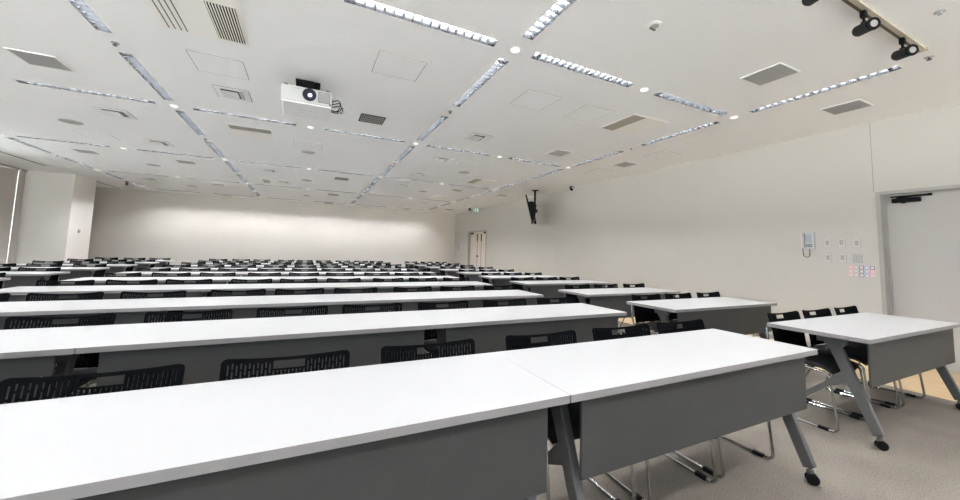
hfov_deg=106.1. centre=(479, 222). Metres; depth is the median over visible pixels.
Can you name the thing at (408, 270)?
chair
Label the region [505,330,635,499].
chair
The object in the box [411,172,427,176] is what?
ceiling vent
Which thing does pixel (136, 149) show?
strip light
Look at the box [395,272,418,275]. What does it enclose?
chair
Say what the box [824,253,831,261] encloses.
switch plate
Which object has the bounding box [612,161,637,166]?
ceiling vent
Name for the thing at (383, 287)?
folding table
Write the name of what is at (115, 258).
chair
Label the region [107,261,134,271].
chair
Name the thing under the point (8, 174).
roller blind
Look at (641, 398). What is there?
folding table
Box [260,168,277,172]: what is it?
ceiling vent
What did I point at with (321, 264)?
chair
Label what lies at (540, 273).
chair
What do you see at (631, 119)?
grille
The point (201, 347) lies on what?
folding table
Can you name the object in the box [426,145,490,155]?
strip light
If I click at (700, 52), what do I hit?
ceiling
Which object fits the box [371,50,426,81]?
access hatch
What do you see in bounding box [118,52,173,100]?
strip light
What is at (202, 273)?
chair
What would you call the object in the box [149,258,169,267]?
chair
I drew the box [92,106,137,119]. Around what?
ceiling vent
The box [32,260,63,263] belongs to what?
chair
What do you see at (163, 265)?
chair
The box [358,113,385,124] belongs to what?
ceiling vent
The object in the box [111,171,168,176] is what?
strip light
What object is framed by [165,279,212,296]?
chair
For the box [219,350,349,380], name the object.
chair
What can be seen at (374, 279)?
chair
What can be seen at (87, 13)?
strip light
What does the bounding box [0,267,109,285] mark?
folding table
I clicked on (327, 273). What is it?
chair
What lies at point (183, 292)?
chair
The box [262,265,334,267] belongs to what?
folding table
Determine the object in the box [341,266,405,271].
folding table
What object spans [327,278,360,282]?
chair
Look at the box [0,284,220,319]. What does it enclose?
folding table
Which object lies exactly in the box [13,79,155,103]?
strip light
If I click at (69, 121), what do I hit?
ceiling speaker
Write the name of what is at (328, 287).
folding table
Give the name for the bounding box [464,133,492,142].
ceiling vent
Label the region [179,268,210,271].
chair
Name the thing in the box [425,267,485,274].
folding table
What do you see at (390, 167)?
strip light
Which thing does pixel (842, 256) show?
switch plate
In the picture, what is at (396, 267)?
chair
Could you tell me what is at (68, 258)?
chair
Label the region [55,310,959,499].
floor
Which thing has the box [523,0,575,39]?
strip light
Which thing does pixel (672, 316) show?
chair
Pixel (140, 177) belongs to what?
ceiling vent
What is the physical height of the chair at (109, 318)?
0.785 m
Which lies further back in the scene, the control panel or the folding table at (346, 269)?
the folding table at (346, 269)
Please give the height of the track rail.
0.021 m
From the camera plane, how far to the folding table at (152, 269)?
7.30 m
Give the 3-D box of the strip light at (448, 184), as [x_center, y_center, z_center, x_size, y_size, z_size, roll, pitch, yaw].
[-0.308,-1.064,10.371,1.288,0.090,0.105,4,-5,-25]
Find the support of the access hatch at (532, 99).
attached to the ceiling
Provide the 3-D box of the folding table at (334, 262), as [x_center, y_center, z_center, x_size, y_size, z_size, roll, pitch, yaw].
[-4.123,1.771,12.526,1.810,0.720,0.624,4,-5,-25]
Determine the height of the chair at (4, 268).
0.785 m
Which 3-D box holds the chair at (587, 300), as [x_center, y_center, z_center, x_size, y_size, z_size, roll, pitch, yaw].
[1.522,1.306,5.200,0.512,0.785,0.504,4,-5,-27]
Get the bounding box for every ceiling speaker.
[58,118,83,124]
[301,150,315,153]
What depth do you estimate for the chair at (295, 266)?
8.59 m
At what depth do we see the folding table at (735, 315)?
3.97 m
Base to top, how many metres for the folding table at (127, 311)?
0.720 m
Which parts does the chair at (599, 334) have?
backrest, frame, frame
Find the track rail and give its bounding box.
[842,0,928,52]
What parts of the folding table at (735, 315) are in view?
leg, modesty panel, leg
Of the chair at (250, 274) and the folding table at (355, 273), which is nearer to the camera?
the chair at (250, 274)
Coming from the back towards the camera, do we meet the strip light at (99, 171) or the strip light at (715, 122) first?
the strip light at (99, 171)
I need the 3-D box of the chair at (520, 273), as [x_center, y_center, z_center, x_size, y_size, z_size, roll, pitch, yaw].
[0.804,1.503,7.892,0.512,0.785,0.504,4,-5,-27]
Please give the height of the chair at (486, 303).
0.785 m
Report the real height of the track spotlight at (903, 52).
0.183 m
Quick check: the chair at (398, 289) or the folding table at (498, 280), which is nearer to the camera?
the chair at (398, 289)
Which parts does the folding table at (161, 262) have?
modesty panel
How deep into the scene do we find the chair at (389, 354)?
1.76 m
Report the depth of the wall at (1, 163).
9.41 m
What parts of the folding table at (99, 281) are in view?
modesty panel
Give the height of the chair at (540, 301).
0.785 m
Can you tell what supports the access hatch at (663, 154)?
attached to the ceiling
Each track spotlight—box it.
[802,0,818,5]
[852,10,880,36]
[891,37,918,60]
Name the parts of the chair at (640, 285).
backrest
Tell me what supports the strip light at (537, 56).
attached to the ceiling
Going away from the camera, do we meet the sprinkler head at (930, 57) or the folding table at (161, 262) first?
the sprinkler head at (930, 57)
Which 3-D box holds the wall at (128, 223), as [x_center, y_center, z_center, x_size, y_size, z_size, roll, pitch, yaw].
[-7.504,0.557,15.141,13.770,3.373,0.200,4,-5,-25]
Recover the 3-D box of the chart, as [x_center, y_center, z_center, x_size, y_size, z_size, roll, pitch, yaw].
[5.056,0.651,4.784,0.003,0.158,0.266,4,-5,-25]
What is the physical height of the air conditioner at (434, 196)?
0.011 m
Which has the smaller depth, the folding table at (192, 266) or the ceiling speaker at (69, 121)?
the ceiling speaker at (69, 121)
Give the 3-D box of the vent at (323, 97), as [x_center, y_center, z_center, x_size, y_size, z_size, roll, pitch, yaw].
[-1.651,-1.315,3.829,0.115,0.115,0.002,4,-5,-25]
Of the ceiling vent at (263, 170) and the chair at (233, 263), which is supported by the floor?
the chair at (233, 263)
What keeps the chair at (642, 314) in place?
on the floor
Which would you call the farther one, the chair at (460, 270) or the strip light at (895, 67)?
the chair at (460, 270)
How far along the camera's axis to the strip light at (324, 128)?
5.96 m
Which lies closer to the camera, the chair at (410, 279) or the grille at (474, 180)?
the chair at (410, 279)
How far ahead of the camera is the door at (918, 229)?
4.40 m
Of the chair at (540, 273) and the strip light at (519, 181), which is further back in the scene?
the strip light at (519, 181)
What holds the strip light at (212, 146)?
attached to the ceiling
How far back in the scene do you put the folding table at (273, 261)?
11.50 m
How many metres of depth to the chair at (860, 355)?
3.13 m
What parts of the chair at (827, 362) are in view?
backrest, frame, seat, frame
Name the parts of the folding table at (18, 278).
modesty panel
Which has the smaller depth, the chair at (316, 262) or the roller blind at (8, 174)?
the roller blind at (8, 174)
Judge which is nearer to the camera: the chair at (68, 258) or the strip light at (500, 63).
the strip light at (500, 63)
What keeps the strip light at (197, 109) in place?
attached to the ceiling
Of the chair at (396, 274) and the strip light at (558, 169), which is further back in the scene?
the strip light at (558, 169)
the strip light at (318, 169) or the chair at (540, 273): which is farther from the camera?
the strip light at (318, 169)
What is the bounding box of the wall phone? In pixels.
[800,232,815,257]
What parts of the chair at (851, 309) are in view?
backrest, seat, frame, frame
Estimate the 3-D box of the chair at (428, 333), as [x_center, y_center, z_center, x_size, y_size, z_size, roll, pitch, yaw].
[-0.249,1.079,3.009,0.512,0.785,0.504,4,-5,-27]
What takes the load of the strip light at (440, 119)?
attached to the ceiling
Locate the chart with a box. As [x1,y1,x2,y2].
[848,265,875,277]
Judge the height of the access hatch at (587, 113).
0.003 m
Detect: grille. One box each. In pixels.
[204,1,244,44]
[229,125,270,133]
[467,179,481,182]
[602,115,644,129]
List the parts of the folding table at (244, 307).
modesty panel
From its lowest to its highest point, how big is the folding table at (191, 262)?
0.720 m
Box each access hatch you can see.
[74,130,119,140]
[185,49,248,79]
[293,140,321,149]
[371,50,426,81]
[460,175,481,179]
[509,89,561,110]
[564,104,613,121]
[644,150,679,158]
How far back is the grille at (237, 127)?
5.75 m
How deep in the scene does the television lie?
10.13 m
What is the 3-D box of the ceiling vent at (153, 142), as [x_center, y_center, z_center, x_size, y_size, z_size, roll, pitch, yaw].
[-5.957,-1.465,6.706,0.362,0.014,0.382,4,-5,-25]
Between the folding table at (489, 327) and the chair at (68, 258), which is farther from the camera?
the chair at (68, 258)
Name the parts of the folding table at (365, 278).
modesty panel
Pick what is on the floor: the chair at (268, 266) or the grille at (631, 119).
the chair at (268, 266)
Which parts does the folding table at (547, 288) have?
modesty panel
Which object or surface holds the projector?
attached to the ceiling
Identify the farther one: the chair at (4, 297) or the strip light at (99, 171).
the strip light at (99, 171)
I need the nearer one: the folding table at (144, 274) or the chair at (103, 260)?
the folding table at (144, 274)
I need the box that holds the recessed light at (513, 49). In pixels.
[510,47,520,52]
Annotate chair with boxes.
[0,263,15,266]
[0,267,10,270]
[0,272,5,288]
[0,293,10,301]
[0,364,184,403]
[3,313,115,395]
[18,267,60,285]
[25,292,103,391]
[26,263,61,266]
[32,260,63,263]
[36,280,94,285]
[67,258,93,260]
[69,261,99,263]
[73,264,106,276]
[82,279,157,355]
[84,290,186,394]
[95,257,117,261]
[98,272,141,276]
[101,259,126,261]
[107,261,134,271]
[124,257,145,259]
[132,259,155,267]
[136,268,170,271]
[143,309,232,322]
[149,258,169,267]
[151,272,190,276]
[162,264,190,267]
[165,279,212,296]
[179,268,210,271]
[181,262,205,264]
[197,265,224,267]
[199,272,235,283]
[210,289,265,296]
[213,262,235,264]
[218,268,247,276]
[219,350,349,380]
[223,260,242,262]
[231,265,255,271]
[231,278,271,283]
[239,262,260,264]
[248,272,280,276]
[256,305,327,317]
[257,268,284,271]
[264,265,286,267]
[271,263,290,264]
[275,288,323,294]
[280,278,317,282]
[289,272,318,275]
[292,268,316,271]
[294,263,313,265]
[294,265,316,267]
[316,262,332,265]
[320,263,337,265]
[320,266,340,267]
[321,268,344,271]
[326,272,353,275]
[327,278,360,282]
[334,287,377,293]
[342,303,401,313]
[348,266,366,268]
[352,269,374,275]
[364,272,389,275]
[365,264,381,265]
[373,266,390,268]
[373,278,403,292]
[380,269,400,271]
[381,339,474,363]
[393,286,431,311]
[395,266,412,268]
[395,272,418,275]
[407,269,425,271]
[409,277,436,281]
[415,263,427,268]
[418,300,467,358]
[423,272,444,275]
[427,264,441,271]
[436,285,474,339]
[440,266,455,275]
[443,277,468,281]
[458,269,475,280]
[479,269,495,271]
[481,272,500,285]
[482,298,525,307]
[483,285,513,290]
[504,272,521,275]
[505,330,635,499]
[511,277,533,291]
[525,272,541,274]
[536,277,556,280]
[537,296,574,304]
[559,277,579,279]
[565,284,589,304]
[592,324,716,499]
[594,284,619,333]
[619,283,654,333]
[631,294,676,334]
[657,319,774,477]
[665,293,691,324]
[696,291,753,336]
[765,311,866,432]
[802,308,900,417]
[831,306,925,406]
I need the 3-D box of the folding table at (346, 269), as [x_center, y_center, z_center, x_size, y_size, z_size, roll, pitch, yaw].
[-2.424,1.533,8.990,1.810,0.720,0.624,4,-5,-25]
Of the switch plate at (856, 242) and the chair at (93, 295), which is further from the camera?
the switch plate at (856, 242)
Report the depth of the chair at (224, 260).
10.19 m
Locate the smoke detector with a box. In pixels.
[933,9,945,15]
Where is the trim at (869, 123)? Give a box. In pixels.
[869,123,873,191]
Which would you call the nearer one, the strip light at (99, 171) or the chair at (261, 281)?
the chair at (261, 281)
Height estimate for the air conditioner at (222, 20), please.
0.011 m
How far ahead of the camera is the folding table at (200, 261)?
10.85 m
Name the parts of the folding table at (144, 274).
modesty panel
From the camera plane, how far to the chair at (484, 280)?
7.78 m
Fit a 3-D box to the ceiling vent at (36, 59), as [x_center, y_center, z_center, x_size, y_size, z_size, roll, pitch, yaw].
[-4.526,-1.668,3.728,0.355,0.008,0.355,4,-5,-25]
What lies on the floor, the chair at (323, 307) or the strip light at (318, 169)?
the chair at (323, 307)
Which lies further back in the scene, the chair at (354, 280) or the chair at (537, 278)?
the chair at (537, 278)
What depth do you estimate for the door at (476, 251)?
15.82 m
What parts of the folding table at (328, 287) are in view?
modesty panel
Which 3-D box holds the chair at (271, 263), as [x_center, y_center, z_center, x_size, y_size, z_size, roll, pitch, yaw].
[-5.176,1.452,9.329,0.512,0.785,0.504,4,-5,-25]
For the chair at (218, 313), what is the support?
on the floor
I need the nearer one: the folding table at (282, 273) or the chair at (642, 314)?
the chair at (642, 314)
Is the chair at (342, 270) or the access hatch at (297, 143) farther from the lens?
the chair at (342, 270)
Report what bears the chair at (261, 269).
on the floor
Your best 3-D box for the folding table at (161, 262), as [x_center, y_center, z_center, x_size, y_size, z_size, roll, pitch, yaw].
[-9.629,1.406,9.908,1.810,0.720,0.625,4,-5,-25]
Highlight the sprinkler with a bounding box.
[647,21,661,30]
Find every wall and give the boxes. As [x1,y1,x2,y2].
[1,163,23,263]
[88,187,455,266]
[454,104,959,343]
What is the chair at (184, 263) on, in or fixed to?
on the floor
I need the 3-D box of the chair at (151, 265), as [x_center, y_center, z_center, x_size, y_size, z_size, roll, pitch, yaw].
[-8.621,1.340,9.139,0.512,0.785,0.504,4,-5,-24]
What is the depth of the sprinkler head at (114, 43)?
3.36 m
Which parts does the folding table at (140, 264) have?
modesty panel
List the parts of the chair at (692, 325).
backrest, frame, frame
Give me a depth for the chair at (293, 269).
7.44 m
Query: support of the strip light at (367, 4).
attached to the ceiling
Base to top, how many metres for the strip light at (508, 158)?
0.090 m
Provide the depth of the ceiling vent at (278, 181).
10.46 m
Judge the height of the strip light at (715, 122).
0.090 m
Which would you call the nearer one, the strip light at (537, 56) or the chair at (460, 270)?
the strip light at (537, 56)
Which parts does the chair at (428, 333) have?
seat, backrest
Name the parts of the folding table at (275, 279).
modesty panel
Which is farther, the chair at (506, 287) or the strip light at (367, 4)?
the chair at (506, 287)
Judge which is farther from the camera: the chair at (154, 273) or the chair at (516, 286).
the chair at (516, 286)
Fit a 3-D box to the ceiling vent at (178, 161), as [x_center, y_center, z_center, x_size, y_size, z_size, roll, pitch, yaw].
[-6.683,-1.366,8.218,0.355,0.008,0.355,4,-5,-25]
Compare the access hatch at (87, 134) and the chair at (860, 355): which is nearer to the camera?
the chair at (860, 355)
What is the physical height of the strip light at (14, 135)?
0.090 m
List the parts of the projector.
len glass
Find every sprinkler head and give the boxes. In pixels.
[110,41,119,46]
[923,55,934,60]
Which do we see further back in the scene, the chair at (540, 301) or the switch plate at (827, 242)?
the switch plate at (827, 242)
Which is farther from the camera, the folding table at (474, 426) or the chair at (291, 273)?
the chair at (291, 273)
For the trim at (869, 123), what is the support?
attached to the wall at (731, 225)
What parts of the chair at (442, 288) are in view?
backrest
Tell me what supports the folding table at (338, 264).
on the floor
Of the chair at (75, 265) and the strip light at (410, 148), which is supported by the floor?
the chair at (75, 265)
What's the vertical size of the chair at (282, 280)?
0.785 m
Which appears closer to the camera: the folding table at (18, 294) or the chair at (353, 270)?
the folding table at (18, 294)
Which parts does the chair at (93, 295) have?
backrest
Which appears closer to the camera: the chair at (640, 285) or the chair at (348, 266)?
the chair at (640, 285)
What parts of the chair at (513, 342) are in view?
backrest, frame, seat, frame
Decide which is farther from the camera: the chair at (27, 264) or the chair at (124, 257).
the chair at (124, 257)
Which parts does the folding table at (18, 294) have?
modesty panel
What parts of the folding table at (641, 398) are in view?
leg, leg, modesty panel, leg, caster stem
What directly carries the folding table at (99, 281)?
on the floor
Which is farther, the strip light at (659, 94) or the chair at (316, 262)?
the chair at (316, 262)
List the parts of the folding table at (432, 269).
modesty panel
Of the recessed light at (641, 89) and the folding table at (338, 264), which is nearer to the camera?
the recessed light at (641, 89)
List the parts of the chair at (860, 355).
backrest, frame, seat, frame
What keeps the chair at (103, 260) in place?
on the floor
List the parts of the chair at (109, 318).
backrest, seat, frame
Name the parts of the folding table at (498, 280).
modesty panel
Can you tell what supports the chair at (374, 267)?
on the floor
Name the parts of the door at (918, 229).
closer arm, frame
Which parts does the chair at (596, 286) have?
backrest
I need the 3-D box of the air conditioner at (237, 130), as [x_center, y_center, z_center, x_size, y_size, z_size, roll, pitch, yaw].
[-3.743,-1.467,5.936,0.610,0.011,0.620,4,-5,-25]
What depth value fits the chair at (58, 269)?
5.82 m
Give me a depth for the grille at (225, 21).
2.99 m
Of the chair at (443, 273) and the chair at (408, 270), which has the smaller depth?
the chair at (443, 273)
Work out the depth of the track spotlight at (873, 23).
2.60 m
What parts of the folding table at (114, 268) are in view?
modesty panel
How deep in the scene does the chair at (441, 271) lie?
10.09 m
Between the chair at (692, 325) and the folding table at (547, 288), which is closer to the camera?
the chair at (692, 325)
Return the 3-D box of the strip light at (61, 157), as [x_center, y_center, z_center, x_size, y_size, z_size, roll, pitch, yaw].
[-9.643,-1.460,8.692,0.105,0.090,1.288,4,-5,-25]
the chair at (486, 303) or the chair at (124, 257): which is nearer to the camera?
the chair at (486, 303)
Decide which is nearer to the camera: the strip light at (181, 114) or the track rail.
the track rail
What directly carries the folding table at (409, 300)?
on the floor
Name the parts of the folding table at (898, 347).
leg, leg, caster stem, modesty panel, leg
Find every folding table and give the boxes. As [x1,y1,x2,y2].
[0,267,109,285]
[0,271,69,287]
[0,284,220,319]
[0,297,191,329]
[0,324,128,403]
[0,352,569,499]
[1,263,137,276]
[47,261,158,271]
[61,277,236,296]
[75,311,436,393]
[79,259,175,267]
[110,272,247,283]
[148,268,256,276]
[167,265,263,271]
[171,293,395,320]
[186,262,267,264]
[200,261,272,262]
[211,282,373,296]
[234,276,358,283]
[245,272,350,276]
[255,268,345,271]
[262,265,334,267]
[267,263,335,265]
[271,261,333,263]
[334,262,389,263]
[338,264,394,265]
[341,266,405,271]
[344,268,418,271]
[351,272,437,282]
[357,276,459,292]
[368,281,491,309]
[386,290,542,329]
[404,263,454,268]
[414,265,467,271]
[415,303,626,357]
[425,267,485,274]
[438,269,505,280]
[456,272,531,281]
[479,275,559,289]
[495,329,819,499]
[509,280,609,302]
[558,287,680,321]
[627,297,776,338]
[767,312,959,450]
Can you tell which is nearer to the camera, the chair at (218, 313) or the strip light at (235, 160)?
the chair at (218, 313)
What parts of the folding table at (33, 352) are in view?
modesty panel, leg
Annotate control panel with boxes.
[852,254,863,262]
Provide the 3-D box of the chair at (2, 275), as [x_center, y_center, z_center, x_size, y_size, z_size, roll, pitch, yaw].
[-6.369,1.025,4.449,0.512,0.785,0.504,4,-5,-24]
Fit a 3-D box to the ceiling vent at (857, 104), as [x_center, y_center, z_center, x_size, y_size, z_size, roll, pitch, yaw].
[4.381,-1.372,4.320,0.355,0.008,0.355,4,-5,-25]
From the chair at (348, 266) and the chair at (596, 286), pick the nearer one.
the chair at (596, 286)
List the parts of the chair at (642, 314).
frame, backrest, seat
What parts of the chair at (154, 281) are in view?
backrest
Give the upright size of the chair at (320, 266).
0.785 m
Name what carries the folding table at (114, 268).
on the floor
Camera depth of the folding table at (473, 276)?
8.43 m
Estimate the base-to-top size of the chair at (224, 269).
0.785 m
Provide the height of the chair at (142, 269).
0.785 m
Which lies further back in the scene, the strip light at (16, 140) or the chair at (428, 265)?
the chair at (428, 265)
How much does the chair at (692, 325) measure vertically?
0.785 m
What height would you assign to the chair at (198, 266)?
0.785 m
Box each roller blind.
[0,163,19,265]
[7,169,27,263]
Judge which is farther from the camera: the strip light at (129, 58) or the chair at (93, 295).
the strip light at (129, 58)
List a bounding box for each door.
[467,230,486,266]
[875,184,959,372]
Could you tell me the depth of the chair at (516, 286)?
6.60 m
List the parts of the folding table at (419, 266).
modesty panel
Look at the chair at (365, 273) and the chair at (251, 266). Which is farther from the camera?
the chair at (251, 266)
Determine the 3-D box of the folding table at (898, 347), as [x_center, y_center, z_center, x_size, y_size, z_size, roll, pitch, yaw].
[3.265,1.210,3.006,1.810,0.720,0.624,4,-5,-25]
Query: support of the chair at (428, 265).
on the floor
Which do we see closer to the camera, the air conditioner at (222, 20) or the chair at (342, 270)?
the air conditioner at (222, 20)
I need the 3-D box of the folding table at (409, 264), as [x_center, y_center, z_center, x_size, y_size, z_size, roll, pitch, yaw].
[-1.907,1.919,13.586,1.810,0.720,0.624,4,-5,-26]
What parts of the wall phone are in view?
name panel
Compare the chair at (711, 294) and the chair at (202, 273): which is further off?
the chair at (202, 273)
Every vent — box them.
[3,47,74,71]
[69,148,101,154]
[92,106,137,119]
[140,177,159,180]
[143,139,173,146]
[174,159,197,164]
[212,84,252,102]
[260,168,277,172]
[277,180,290,183]
[318,92,329,103]
[335,177,348,180]
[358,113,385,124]
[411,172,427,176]
[431,156,452,162]
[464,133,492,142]
[546,149,572,156]
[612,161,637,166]
[740,62,799,86]
[820,99,873,114]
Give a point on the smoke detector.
(939, 12)
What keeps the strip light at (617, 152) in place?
attached to the ceiling
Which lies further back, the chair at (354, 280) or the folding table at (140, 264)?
the folding table at (140, 264)
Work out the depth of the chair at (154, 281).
4.33 m
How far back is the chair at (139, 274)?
5.25 m
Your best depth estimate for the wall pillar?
9.88 m
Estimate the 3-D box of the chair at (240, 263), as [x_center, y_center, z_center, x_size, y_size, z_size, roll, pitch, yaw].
[-5.805,1.411,9.041,0.512,0.785,0.504,4,-5,-26]
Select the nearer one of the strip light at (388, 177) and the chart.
the chart
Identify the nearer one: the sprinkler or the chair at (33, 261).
the sprinkler
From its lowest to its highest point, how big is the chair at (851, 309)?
0.785 m
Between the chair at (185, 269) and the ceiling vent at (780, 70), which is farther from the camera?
the chair at (185, 269)
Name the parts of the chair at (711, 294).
backrest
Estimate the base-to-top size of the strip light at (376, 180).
0.090 m
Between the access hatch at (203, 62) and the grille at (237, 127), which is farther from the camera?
the grille at (237, 127)
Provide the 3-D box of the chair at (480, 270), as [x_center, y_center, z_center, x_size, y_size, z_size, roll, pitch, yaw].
[0.256,1.579,9.030,0.512,0.785,0.504,4,-5,-24]
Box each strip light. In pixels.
[5,137,54,153]
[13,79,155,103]
[14,135,109,146]
[61,157,94,168]
[68,0,111,32]
[99,171,124,179]
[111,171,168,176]
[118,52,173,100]
[136,149,213,158]
[175,110,204,135]
[192,107,295,125]
[205,141,225,157]
[224,161,237,171]
[235,160,299,167]
[318,169,371,175]
[324,128,404,142]
[344,0,498,46]
[370,178,380,185]
[381,165,394,175]
[388,177,434,182]
[395,146,414,161]
[417,116,447,140]
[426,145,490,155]
[448,184,488,188]
[452,59,508,106]
[497,181,520,188]
[508,158,559,166]
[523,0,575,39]
[529,169,563,178]
[531,53,634,86]
[574,151,623,165]
[640,121,719,145]
[654,92,727,115]
[749,66,901,112]
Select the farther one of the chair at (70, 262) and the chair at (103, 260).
the chair at (103, 260)
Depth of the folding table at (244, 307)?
3.35 m
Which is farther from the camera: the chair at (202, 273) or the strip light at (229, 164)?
the strip light at (229, 164)
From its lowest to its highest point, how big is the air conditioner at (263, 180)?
0.011 m
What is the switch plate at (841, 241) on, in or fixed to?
attached to the wall at (731, 225)
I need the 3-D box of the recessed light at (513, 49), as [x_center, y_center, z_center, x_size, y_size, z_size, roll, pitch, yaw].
[0.322,-1.567,3.294,0.100,0.009,0.100,4,-5,-25]
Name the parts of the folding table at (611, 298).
modesty panel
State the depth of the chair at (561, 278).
7.16 m
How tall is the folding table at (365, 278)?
0.720 m
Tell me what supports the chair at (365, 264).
on the floor
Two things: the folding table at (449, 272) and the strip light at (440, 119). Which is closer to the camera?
the strip light at (440, 119)
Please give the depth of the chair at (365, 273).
6.80 m
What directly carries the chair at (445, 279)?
on the floor
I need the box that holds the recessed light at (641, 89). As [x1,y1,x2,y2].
[639,88,648,91]
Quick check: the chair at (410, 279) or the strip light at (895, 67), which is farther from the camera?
the chair at (410, 279)
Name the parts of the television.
screen panel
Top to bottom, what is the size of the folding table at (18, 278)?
0.720 m
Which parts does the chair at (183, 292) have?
backrest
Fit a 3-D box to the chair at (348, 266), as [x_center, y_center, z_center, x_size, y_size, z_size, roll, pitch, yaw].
[-3.013,1.478,8.908,0.512,0.785,0.504,4,-5,-25]
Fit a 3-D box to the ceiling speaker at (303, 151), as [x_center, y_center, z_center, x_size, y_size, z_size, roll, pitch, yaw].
[-3.349,-1.368,7.041,0.270,0.009,0.270,4,-5,-25]
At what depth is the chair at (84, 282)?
4.08 m
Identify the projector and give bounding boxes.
[280,78,343,121]
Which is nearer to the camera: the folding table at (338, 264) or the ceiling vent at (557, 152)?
the ceiling vent at (557, 152)
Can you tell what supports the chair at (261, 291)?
on the floor
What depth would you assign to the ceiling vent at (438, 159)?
7.31 m
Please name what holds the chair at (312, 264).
on the floor
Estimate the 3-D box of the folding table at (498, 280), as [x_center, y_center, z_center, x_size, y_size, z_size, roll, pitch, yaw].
[0.908,1.524,7.720,1.810,0.720,0.624,4,-5,-25]
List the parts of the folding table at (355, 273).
modesty panel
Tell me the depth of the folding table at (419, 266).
11.92 m
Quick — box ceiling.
[0,0,959,213]
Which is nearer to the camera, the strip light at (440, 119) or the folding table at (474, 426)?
the folding table at (474, 426)
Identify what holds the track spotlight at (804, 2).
attached to the track rail
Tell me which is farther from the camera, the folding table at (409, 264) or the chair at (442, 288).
the folding table at (409, 264)
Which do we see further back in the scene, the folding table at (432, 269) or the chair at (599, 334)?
the folding table at (432, 269)
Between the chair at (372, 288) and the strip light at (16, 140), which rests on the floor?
the chair at (372, 288)
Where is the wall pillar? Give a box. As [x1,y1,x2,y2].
[14,170,96,263]
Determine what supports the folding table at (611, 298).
on the floor
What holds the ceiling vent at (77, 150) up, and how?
in the ceiling
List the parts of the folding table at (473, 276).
modesty panel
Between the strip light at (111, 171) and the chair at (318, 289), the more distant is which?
the strip light at (111, 171)
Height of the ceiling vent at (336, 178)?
0.008 m
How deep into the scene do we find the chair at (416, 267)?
12.46 m
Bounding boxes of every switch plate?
[824,239,830,246]
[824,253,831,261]
[837,238,845,246]
[839,253,846,261]
[853,239,860,247]
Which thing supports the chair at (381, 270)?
on the floor
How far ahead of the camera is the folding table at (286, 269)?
8.15 m
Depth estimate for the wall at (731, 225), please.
6.08 m
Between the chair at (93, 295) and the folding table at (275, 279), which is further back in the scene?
the folding table at (275, 279)
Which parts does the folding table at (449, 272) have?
modesty panel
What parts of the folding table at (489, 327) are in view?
leg, modesty panel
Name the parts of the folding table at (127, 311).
modesty panel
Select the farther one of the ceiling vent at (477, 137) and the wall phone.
the ceiling vent at (477, 137)
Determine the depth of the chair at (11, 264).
6.53 m
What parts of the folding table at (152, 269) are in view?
modesty panel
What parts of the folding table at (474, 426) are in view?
modesty panel, leg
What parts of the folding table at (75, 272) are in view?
modesty panel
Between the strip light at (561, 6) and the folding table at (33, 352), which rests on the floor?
the folding table at (33, 352)
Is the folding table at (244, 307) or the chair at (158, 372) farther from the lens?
the folding table at (244, 307)
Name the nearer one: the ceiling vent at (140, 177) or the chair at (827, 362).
the chair at (827, 362)
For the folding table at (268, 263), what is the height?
0.720 m
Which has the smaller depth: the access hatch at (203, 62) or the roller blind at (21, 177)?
the access hatch at (203, 62)
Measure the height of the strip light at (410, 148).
0.090 m
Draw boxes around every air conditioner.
[143,0,250,46]
[227,124,274,140]
[261,179,286,184]
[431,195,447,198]
[466,179,494,184]
[600,114,668,134]
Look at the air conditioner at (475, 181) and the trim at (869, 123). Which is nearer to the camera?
the trim at (869, 123)
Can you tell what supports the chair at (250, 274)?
on the floor
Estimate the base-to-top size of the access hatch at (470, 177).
0.003 m
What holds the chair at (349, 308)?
on the floor
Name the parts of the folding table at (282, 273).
modesty panel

